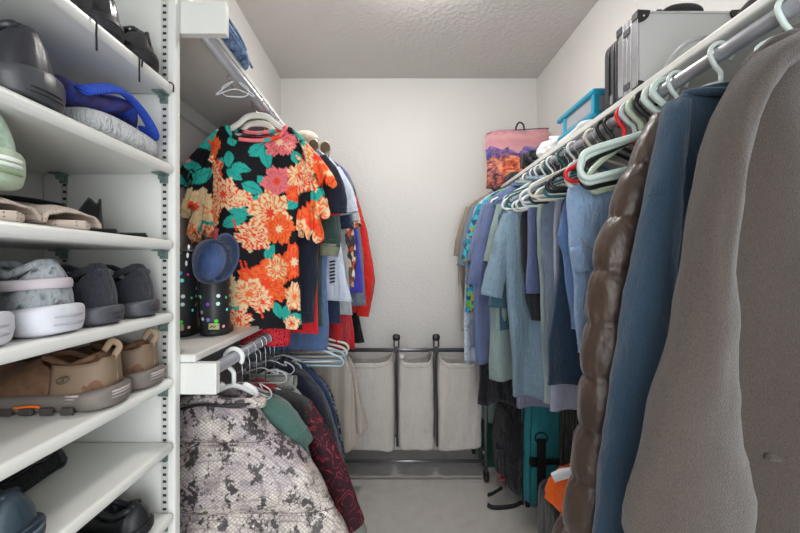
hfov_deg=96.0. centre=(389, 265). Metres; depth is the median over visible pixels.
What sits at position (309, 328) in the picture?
shirt
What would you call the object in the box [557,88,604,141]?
case
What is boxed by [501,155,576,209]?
clothes hanger
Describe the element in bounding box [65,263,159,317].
shoe
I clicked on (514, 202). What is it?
clothes hanger
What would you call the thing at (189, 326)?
boot
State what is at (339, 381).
dress
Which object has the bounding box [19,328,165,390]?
shoe
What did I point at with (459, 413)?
laundry bag
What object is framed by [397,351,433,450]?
laundry bag
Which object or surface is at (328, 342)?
clothes hanger
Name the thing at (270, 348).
clothes hanger
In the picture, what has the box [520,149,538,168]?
video camera
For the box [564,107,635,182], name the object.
clothes hanger
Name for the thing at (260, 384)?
clothes hanger
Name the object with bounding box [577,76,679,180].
clothes hanger
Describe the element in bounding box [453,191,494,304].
shirt
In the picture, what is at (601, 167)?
clothes hanger
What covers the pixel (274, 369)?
clothes hanger
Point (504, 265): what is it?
shirt
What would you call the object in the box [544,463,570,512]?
safety vest
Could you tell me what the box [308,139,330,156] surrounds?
sunglasses
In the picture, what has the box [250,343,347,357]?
clothes hanger
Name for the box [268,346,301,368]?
clothes hanger
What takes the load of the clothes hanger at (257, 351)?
hanging from the rod at (232, 358)
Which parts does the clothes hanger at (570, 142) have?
shoulder frame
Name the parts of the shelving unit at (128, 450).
shelf, shelf, shelf, shelf, shelf, shelf, shelf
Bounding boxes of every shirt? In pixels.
[240,150,328,352]
[291,147,341,333]
[299,148,346,322]
[317,151,340,325]
[319,150,357,301]
[328,214,352,323]
[330,158,358,314]
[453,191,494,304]
[457,188,502,266]
[457,191,492,330]
[461,186,510,312]
[464,189,500,362]
[466,183,523,364]
[466,186,511,346]
[477,362,515,406]
[480,175,563,400]
[483,180,529,381]
[487,198,511,330]
[505,190,549,408]
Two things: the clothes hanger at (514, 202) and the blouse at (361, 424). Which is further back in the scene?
the blouse at (361, 424)
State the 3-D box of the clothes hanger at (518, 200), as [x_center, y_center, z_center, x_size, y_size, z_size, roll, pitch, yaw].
[0.735,-0.368,1.550,0.392,0.254,0.010,0,0,0]
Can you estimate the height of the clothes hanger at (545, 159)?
0.208 m
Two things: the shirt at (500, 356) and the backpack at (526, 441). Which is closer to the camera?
the shirt at (500, 356)
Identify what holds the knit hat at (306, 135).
on the denim shirt at (299, 341)
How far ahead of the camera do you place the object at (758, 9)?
0.94 m
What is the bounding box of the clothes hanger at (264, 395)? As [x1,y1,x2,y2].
[244,341,267,396]
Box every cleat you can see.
[180,2,228,37]
[180,98,217,136]
[180,361,219,393]
[573,153,630,184]
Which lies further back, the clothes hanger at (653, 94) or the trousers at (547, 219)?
the trousers at (547, 219)
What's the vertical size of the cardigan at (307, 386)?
0.878 m
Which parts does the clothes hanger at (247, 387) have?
shoulder frame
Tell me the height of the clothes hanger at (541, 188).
0.254 m
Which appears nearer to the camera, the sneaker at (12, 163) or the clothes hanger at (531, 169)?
the sneaker at (12, 163)
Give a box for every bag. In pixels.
[348,351,394,451]
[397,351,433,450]
[433,352,481,450]
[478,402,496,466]
[485,122,548,188]
[536,136,559,157]
[557,119,592,144]
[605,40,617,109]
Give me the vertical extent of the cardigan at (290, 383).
0.751 m
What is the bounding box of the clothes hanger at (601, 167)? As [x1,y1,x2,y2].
[543,127,610,197]
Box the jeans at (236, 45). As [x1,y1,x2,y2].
[221,18,252,70]
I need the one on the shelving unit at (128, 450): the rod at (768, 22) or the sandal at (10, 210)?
the sandal at (10, 210)
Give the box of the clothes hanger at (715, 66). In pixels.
[703,40,734,85]
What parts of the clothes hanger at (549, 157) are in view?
shoulder frame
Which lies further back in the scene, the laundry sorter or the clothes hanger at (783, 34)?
the laundry sorter
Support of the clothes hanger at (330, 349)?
hanging from the rod at (232, 358)
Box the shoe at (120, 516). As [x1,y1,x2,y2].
[77,498,153,532]
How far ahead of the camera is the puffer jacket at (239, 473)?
1.00 m
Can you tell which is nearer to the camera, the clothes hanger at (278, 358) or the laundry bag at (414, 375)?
the clothes hanger at (278, 358)
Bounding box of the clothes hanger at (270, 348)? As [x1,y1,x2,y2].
[245,348,294,374]
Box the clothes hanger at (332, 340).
[256,339,348,354]
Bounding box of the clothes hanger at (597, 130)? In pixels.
[545,119,629,193]
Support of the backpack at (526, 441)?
on the floor
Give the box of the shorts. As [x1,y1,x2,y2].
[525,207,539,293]
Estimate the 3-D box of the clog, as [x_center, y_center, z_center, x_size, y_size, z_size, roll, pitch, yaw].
[-0.644,0.362,0.505,0.290,0.090,0.114,0,0,0]
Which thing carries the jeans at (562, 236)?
hanging from the clothes hanger at (607, 117)
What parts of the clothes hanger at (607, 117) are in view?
shoulder frame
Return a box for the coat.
[621,23,799,532]
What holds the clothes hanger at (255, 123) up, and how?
hanging from the rod at (211, 44)
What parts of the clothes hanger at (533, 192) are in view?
shoulder frame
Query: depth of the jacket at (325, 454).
1.27 m
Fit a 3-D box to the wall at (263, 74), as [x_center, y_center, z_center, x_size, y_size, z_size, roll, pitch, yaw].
[-0.850,-0.018,1.133,0.080,2.745,3.067,0,0,0]
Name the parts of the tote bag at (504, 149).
handle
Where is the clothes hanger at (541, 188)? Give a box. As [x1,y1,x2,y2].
[535,133,595,200]
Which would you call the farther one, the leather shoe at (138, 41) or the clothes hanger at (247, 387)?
the clothes hanger at (247, 387)
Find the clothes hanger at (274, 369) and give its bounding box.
[260,347,288,373]
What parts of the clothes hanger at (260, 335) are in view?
shoulder frame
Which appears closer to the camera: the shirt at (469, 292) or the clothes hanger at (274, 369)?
the clothes hanger at (274, 369)
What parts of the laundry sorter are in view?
clip knob, cross rail, cross rail, cross rail, clip knob, leg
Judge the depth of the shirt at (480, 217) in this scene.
2.03 m
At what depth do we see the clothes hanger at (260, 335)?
1.28 m
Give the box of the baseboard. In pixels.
[352,438,477,449]
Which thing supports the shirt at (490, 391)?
hanging from the clothes hanger
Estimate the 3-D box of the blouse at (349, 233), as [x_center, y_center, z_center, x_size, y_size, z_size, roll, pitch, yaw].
[-0.478,-0.256,1.999,0.648,0.745,0.095,0,0,0]
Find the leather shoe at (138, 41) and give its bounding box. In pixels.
[122,25,173,91]
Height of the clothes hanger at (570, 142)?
0.248 m
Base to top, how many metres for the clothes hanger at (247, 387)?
0.166 m
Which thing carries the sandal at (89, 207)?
on the shelving unit at (128, 450)
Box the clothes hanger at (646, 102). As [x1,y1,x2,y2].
[577,84,668,185]
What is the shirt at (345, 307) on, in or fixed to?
hanging from the clothes hanger
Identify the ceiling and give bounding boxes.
[235,0,597,77]
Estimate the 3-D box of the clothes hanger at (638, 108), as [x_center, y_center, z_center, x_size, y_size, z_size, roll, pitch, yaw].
[0.771,-0.364,1.032,0.446,0.288,0.017,0,0,4]
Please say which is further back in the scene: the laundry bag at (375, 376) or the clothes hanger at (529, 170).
the laundry bag at (375, 376)
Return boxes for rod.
[199,38,279,128]
[217,334,270,372]
[510,0,799,185]
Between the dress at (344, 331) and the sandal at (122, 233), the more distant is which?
the dress at (344, 331)
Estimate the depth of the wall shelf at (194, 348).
1.01 m
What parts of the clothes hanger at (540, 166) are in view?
shoulder frame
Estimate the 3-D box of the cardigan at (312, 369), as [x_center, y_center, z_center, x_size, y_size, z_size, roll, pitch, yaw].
[-0.462,0.740,1.674,0.557,0.609,0.087,0,0,0]
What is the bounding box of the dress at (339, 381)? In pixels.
[262,353,356,452]
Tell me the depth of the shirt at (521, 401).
1.76 m
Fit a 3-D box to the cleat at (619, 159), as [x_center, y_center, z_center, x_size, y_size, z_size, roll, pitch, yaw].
[1.080,-0.470,1.137,0.018,0.080,3.014,0,0,0]
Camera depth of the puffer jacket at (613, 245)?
0.84 m
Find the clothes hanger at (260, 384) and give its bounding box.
[237,345,271,399]
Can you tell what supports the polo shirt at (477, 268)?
hanging from the clothes hanger
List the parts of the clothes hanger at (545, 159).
shoulder frame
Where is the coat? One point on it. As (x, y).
(719, 448)
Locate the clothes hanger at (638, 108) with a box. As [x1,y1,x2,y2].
[578,90,657,189]
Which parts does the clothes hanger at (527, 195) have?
shoulder frame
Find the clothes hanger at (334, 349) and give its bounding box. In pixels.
[249,346,345,361]
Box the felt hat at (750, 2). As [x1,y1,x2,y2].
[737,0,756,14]
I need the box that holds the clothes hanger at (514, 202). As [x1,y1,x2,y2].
[511,155,559,211]
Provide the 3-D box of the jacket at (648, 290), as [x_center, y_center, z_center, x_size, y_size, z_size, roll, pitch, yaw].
[0.661,0.169,0.793,0.471,1.148,0.132,0,0,-4]
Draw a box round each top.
[240,136,328,346]
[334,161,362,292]
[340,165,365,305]
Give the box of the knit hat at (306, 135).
[297,130,318,142]
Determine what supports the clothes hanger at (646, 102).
hanging from the rod at (768, 22)
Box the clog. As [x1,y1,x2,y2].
[0,486,45,532]
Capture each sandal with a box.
[0,195,118,233]
[0,197,42,222]
[21,204,101,229]
[54,74,159,140]
[119,232,147,236]
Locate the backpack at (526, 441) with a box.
[487,402,559,509]
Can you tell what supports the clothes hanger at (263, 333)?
hanging from the rod at (232, 358)
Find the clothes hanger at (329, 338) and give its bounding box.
[261,338,349,351]
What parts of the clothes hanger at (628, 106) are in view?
shoulder frame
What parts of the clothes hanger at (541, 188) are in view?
shoulder frame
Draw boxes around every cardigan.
[247,371,301,394]
[257,356,345,465]
[258,391,311,458]
[277,357,344,461]
[305,364,347,470]
[352,182,363,342]
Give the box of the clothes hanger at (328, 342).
[253,342,347,355]
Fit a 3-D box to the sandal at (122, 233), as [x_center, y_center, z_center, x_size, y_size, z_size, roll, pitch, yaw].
[-0.652,-0.081,0.785,0.240,0.042,0.090,0,0,0]
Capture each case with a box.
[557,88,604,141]
[616,3,739,101]
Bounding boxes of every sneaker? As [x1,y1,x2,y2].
[0,114,25,190]
[0,259,84,337]
[0,311,14,344]
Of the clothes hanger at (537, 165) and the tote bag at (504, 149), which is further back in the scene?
the tote bag at (504, 149)
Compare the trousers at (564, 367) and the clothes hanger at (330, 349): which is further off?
the clothes hanger at (330, 349)
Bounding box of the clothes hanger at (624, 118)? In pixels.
[564,101,639,187]
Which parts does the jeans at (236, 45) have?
folded leg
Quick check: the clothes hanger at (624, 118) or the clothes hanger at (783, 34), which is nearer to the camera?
the clothes hanger at (783, 34)
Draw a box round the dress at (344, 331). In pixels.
[299,315,355,353]
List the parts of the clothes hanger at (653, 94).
shoulder frame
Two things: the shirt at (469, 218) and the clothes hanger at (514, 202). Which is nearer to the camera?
the clothes hanger at (514, 202)
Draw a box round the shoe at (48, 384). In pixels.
[0,338,131,415]
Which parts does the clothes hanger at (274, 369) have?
shoulder frame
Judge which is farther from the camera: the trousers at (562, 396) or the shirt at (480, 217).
the shirt at (480, 217)
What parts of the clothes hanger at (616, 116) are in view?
shoulder frame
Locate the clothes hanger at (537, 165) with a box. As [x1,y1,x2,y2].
[512,164,544,197]
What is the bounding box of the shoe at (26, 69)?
[0,19,65,112]
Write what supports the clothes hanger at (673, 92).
hanging from the rod at (768, 22)
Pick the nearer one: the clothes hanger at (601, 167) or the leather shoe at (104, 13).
the leather shoe at (104, 13)
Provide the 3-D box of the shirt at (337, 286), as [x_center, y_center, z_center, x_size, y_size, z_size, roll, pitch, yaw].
[-0.481,-0.208,1.766,0.648,0.759,0.098,0,0,0]
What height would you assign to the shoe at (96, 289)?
0.113 m
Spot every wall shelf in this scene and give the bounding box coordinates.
[180,0,284,136]
[180,317,260,361]
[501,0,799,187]
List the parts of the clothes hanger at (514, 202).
shoulder frame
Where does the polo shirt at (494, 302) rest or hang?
hanging from the clothes hanger
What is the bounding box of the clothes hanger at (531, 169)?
[503,168,539,199]
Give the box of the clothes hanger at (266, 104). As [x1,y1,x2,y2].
[256,104,272,135]
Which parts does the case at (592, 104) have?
corner post, lid, corner post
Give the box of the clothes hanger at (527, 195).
[521,147,578,206]
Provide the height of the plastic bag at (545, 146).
0.114 m
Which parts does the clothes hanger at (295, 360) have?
shoulder frame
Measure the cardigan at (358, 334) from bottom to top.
1.160 m
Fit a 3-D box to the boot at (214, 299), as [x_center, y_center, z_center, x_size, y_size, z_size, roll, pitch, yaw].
[-0.538,0.082,1.138,0.101,0.259,0.144,0,0,20]
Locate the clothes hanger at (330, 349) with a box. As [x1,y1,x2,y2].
[244,347,345,363]
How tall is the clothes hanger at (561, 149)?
0.244 m
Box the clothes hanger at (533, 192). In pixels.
[528,139,583,203]
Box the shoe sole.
[61,107,156,155]
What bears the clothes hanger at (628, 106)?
hanging from the rod at (768, 22)
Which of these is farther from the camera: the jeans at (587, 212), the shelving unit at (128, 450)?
the jeans at (587, 212)
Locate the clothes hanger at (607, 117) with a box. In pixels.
[549,114,631,189]
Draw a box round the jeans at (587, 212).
[566,185,613,352]
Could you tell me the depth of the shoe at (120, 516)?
0.74 m
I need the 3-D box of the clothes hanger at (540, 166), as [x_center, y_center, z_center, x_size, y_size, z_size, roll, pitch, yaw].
[0.735,-0.407,1.700,0.310,0.188,0.010,0,0,0]
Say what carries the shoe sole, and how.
on the shelving unit at (128, 450)
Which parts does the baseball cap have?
crown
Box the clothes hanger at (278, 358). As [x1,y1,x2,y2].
[275,346,300,361]
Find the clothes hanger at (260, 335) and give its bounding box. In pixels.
[236,335,286,383]
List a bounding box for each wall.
[0,0,280,384]
[281,78,536,437]
[537,0,748,464]
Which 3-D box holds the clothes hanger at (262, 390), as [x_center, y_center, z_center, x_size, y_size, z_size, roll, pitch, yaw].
[-0.460,0.376,1.240,0.149,0.258,0.010,0,0,0]
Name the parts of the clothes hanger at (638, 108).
shoulder frame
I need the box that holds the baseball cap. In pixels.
[185,233,239,283]
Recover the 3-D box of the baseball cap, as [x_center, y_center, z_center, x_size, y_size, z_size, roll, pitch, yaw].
[-0.468,-0.018,0.959,0.126,0.133,0.098,0,0,0]
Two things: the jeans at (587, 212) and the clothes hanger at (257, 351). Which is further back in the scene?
the clothes hanger at (257, 351)
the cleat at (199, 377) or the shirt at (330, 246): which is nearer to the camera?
the cleat at (199, 377)
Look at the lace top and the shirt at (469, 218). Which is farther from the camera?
the shirt at (469, 218)
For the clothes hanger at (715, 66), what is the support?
hanging from the rod at (768, 22)
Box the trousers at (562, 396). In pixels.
[550,198,577,411]
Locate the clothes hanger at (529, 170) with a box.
[493,170,532,208]
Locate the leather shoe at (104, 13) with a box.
[70,0,142,66]
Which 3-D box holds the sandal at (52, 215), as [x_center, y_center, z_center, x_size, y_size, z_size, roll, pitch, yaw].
[-0.642,-0.081,0.600,0.270,0.041,0.108,0,0,0]
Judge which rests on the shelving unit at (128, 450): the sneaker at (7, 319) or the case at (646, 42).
the sneaker at (7, 319)
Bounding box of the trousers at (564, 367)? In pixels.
[547,198,582,385]
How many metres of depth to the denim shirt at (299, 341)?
1.61 m
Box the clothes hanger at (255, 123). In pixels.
[234,102,279,135]
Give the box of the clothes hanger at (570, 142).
[519,141,599,203]
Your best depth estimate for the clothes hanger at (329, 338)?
1.90 m
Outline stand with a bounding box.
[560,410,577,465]
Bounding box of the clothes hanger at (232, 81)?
[215,74,254,97]
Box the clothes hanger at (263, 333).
[260,333,280,389]
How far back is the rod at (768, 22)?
0.80 m
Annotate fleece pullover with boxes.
[260,397,312,451]
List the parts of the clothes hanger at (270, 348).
shoulder frame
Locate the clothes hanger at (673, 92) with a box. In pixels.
[666,70,688,98]
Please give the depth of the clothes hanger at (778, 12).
0.66 m
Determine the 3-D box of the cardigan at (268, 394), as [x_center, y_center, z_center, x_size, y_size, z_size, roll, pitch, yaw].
[-0.458,0.725,1.239,0.507,0.583,0.087,0,0,0]
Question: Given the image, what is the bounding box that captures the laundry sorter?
[346,334,488,481]
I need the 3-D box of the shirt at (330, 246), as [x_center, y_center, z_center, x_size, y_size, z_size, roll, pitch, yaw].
[-0.479,-0.138,1.563,0.539,0.799,0.098,0,0,0]
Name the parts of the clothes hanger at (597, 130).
shoulder frame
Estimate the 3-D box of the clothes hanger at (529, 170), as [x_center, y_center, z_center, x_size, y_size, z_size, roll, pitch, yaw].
[0.735,-0.395,1.860,0.400,0.208,0.007,0,0,1]
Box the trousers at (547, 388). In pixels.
[537,204,550,403]
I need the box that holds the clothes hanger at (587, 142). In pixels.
[527,128,627,197]
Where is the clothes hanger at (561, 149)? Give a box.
[505,147,576,207]
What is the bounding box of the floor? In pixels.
[345,450,537,532]
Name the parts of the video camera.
len glass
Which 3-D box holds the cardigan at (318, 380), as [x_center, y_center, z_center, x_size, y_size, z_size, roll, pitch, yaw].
[-0.461,0.798,1.614,0.588,0.776,0.092,0,0,0]
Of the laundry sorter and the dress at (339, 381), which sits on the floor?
the laundry sorter
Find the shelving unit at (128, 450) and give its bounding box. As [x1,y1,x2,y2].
[0,0,179,532]
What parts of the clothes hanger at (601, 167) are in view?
shoulder frame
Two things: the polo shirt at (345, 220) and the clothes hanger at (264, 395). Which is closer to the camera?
the clothes hanger at (264, 395)
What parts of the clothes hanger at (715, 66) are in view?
shoulder frame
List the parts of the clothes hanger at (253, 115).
shoulder frame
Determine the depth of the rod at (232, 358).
1.06 m
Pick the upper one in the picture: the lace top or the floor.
the lace top
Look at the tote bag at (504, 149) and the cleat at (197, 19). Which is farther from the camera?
the tote bag at (504, 149)
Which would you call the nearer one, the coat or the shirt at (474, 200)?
the coat
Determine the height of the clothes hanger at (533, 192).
0.254 m
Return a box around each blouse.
[180,125,336,329]
[335,162,361,286]
[344,353,368,433]
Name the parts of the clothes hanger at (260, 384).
shoulder frame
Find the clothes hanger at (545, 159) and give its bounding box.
[505,159,554,202]
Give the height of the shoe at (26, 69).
0.119 m
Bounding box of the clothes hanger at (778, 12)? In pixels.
[753,0,799,51]
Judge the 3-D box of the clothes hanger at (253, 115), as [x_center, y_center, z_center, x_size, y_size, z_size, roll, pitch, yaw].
[-0.480,-0.536,1.300,0.305,0.168,0.012,0,0,0]
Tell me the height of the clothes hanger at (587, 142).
0.251 m
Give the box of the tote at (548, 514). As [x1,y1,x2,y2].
[538,478,561,532]
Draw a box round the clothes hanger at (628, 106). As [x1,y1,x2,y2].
[587,96,648,194]
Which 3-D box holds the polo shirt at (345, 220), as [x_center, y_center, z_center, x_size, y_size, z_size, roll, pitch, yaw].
[-0.477,-0.154,1.822,0.590,0.886,0.087,0,0,1]
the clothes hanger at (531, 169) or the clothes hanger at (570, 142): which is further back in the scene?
the clothes hanger at (531, 169)
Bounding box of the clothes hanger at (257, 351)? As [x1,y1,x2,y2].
[243,350,343,366]
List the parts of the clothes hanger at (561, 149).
shoulder frame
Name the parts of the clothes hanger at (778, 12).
shoulder frame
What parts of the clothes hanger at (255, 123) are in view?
shoulder frame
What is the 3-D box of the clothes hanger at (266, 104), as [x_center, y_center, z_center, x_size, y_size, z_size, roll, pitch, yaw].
[-0.480,-0.506,1.375,0.260,0.229,0.010,0,0,0]
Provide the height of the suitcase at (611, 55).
0.252 m
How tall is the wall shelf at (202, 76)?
0.020 m
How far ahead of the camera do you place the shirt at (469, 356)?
2.18 m
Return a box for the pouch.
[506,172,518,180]
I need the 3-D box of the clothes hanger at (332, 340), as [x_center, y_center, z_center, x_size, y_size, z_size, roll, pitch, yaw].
[-0.460,0.347,1.870,0.494,0.216,0.011,0,0,-5]
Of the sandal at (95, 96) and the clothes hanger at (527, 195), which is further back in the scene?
the clothes hanger at (527, 195)
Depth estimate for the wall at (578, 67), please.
2.01 m
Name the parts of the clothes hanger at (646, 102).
shoulder frame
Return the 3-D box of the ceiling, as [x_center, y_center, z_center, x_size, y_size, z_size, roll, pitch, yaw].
[0.140,-1.415,1.133,2.100,0.050,3.267,0,0,0]
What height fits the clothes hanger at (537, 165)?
0.188 m
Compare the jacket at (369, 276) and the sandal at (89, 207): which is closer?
the sandal at (89, 207)
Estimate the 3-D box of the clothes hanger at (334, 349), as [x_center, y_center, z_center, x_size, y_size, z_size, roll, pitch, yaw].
[-0.460,0.352,1.765,0.494,0.226,0.011,0,0,6]
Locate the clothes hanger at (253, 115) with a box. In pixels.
[230,94,282,131]
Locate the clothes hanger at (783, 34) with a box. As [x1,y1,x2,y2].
[753,23,799,49]
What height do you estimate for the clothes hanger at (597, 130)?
0.257 m
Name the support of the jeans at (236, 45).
on the wall shelf at (202, 76)
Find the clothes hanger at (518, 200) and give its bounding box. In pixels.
[515,151,565,209]
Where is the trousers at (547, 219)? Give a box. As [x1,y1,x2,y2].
[540,198,555,345]
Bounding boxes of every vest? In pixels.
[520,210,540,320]
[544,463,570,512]
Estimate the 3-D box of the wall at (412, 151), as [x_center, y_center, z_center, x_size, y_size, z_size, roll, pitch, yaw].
[0.140,-0.018,2.707,2.100,2.745,0.080,0,0,0]
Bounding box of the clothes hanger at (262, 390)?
[251,338,270,392]
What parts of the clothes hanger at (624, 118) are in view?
shoulder frame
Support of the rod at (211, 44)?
attached to the wall shelf at (202, 76)
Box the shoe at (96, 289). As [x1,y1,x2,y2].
[60,263,124,326]
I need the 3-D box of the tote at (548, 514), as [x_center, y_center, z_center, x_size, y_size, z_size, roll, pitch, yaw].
[0.822,1.116,1.513,0.342,0.480,0.280,0,0,0]
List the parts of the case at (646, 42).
edge frame, edge frame, edge frame, edge frame, handle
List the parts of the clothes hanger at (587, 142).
shoulder frame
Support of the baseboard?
attached to the wall at (412, 151)
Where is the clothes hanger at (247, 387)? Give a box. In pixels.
[217,347,258,397]
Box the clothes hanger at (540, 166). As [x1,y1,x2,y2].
[513,160,564,196]
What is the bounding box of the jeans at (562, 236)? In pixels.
[557,199,575,329]
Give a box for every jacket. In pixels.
[180,388,348,532]
[248,378,366,532]
[352,192,374,316]
[552,112,659,532]
[592,82,728,532]
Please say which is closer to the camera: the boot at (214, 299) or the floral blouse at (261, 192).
the boot at (214, 299)
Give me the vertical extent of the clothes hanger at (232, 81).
0.087 m
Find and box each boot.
[180,250,199,336]
[198,277,233,336]
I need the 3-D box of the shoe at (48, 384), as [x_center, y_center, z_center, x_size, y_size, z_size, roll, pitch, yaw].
[-0.658,0.196,0.672,0.325,0.124,0.126,0,0,0]
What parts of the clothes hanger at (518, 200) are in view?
shoulder frame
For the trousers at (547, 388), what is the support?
hanging from the clothes hanger at (527, 195)
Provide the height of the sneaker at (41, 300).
0.129 m
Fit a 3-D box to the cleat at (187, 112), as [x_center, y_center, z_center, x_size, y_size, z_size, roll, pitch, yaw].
[-0.800,-0.605,1.774,0.018,0.059,1.784,0,0,0]
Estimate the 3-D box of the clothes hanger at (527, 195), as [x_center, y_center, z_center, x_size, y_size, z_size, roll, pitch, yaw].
[0.735,-0.368,1.480,0.392,0.254,0.010,0,0,0]
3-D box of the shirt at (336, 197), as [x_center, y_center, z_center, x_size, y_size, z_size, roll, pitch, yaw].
[-0.481,-0.138,1.441,0.622,0.742,0.084,0,0,0]

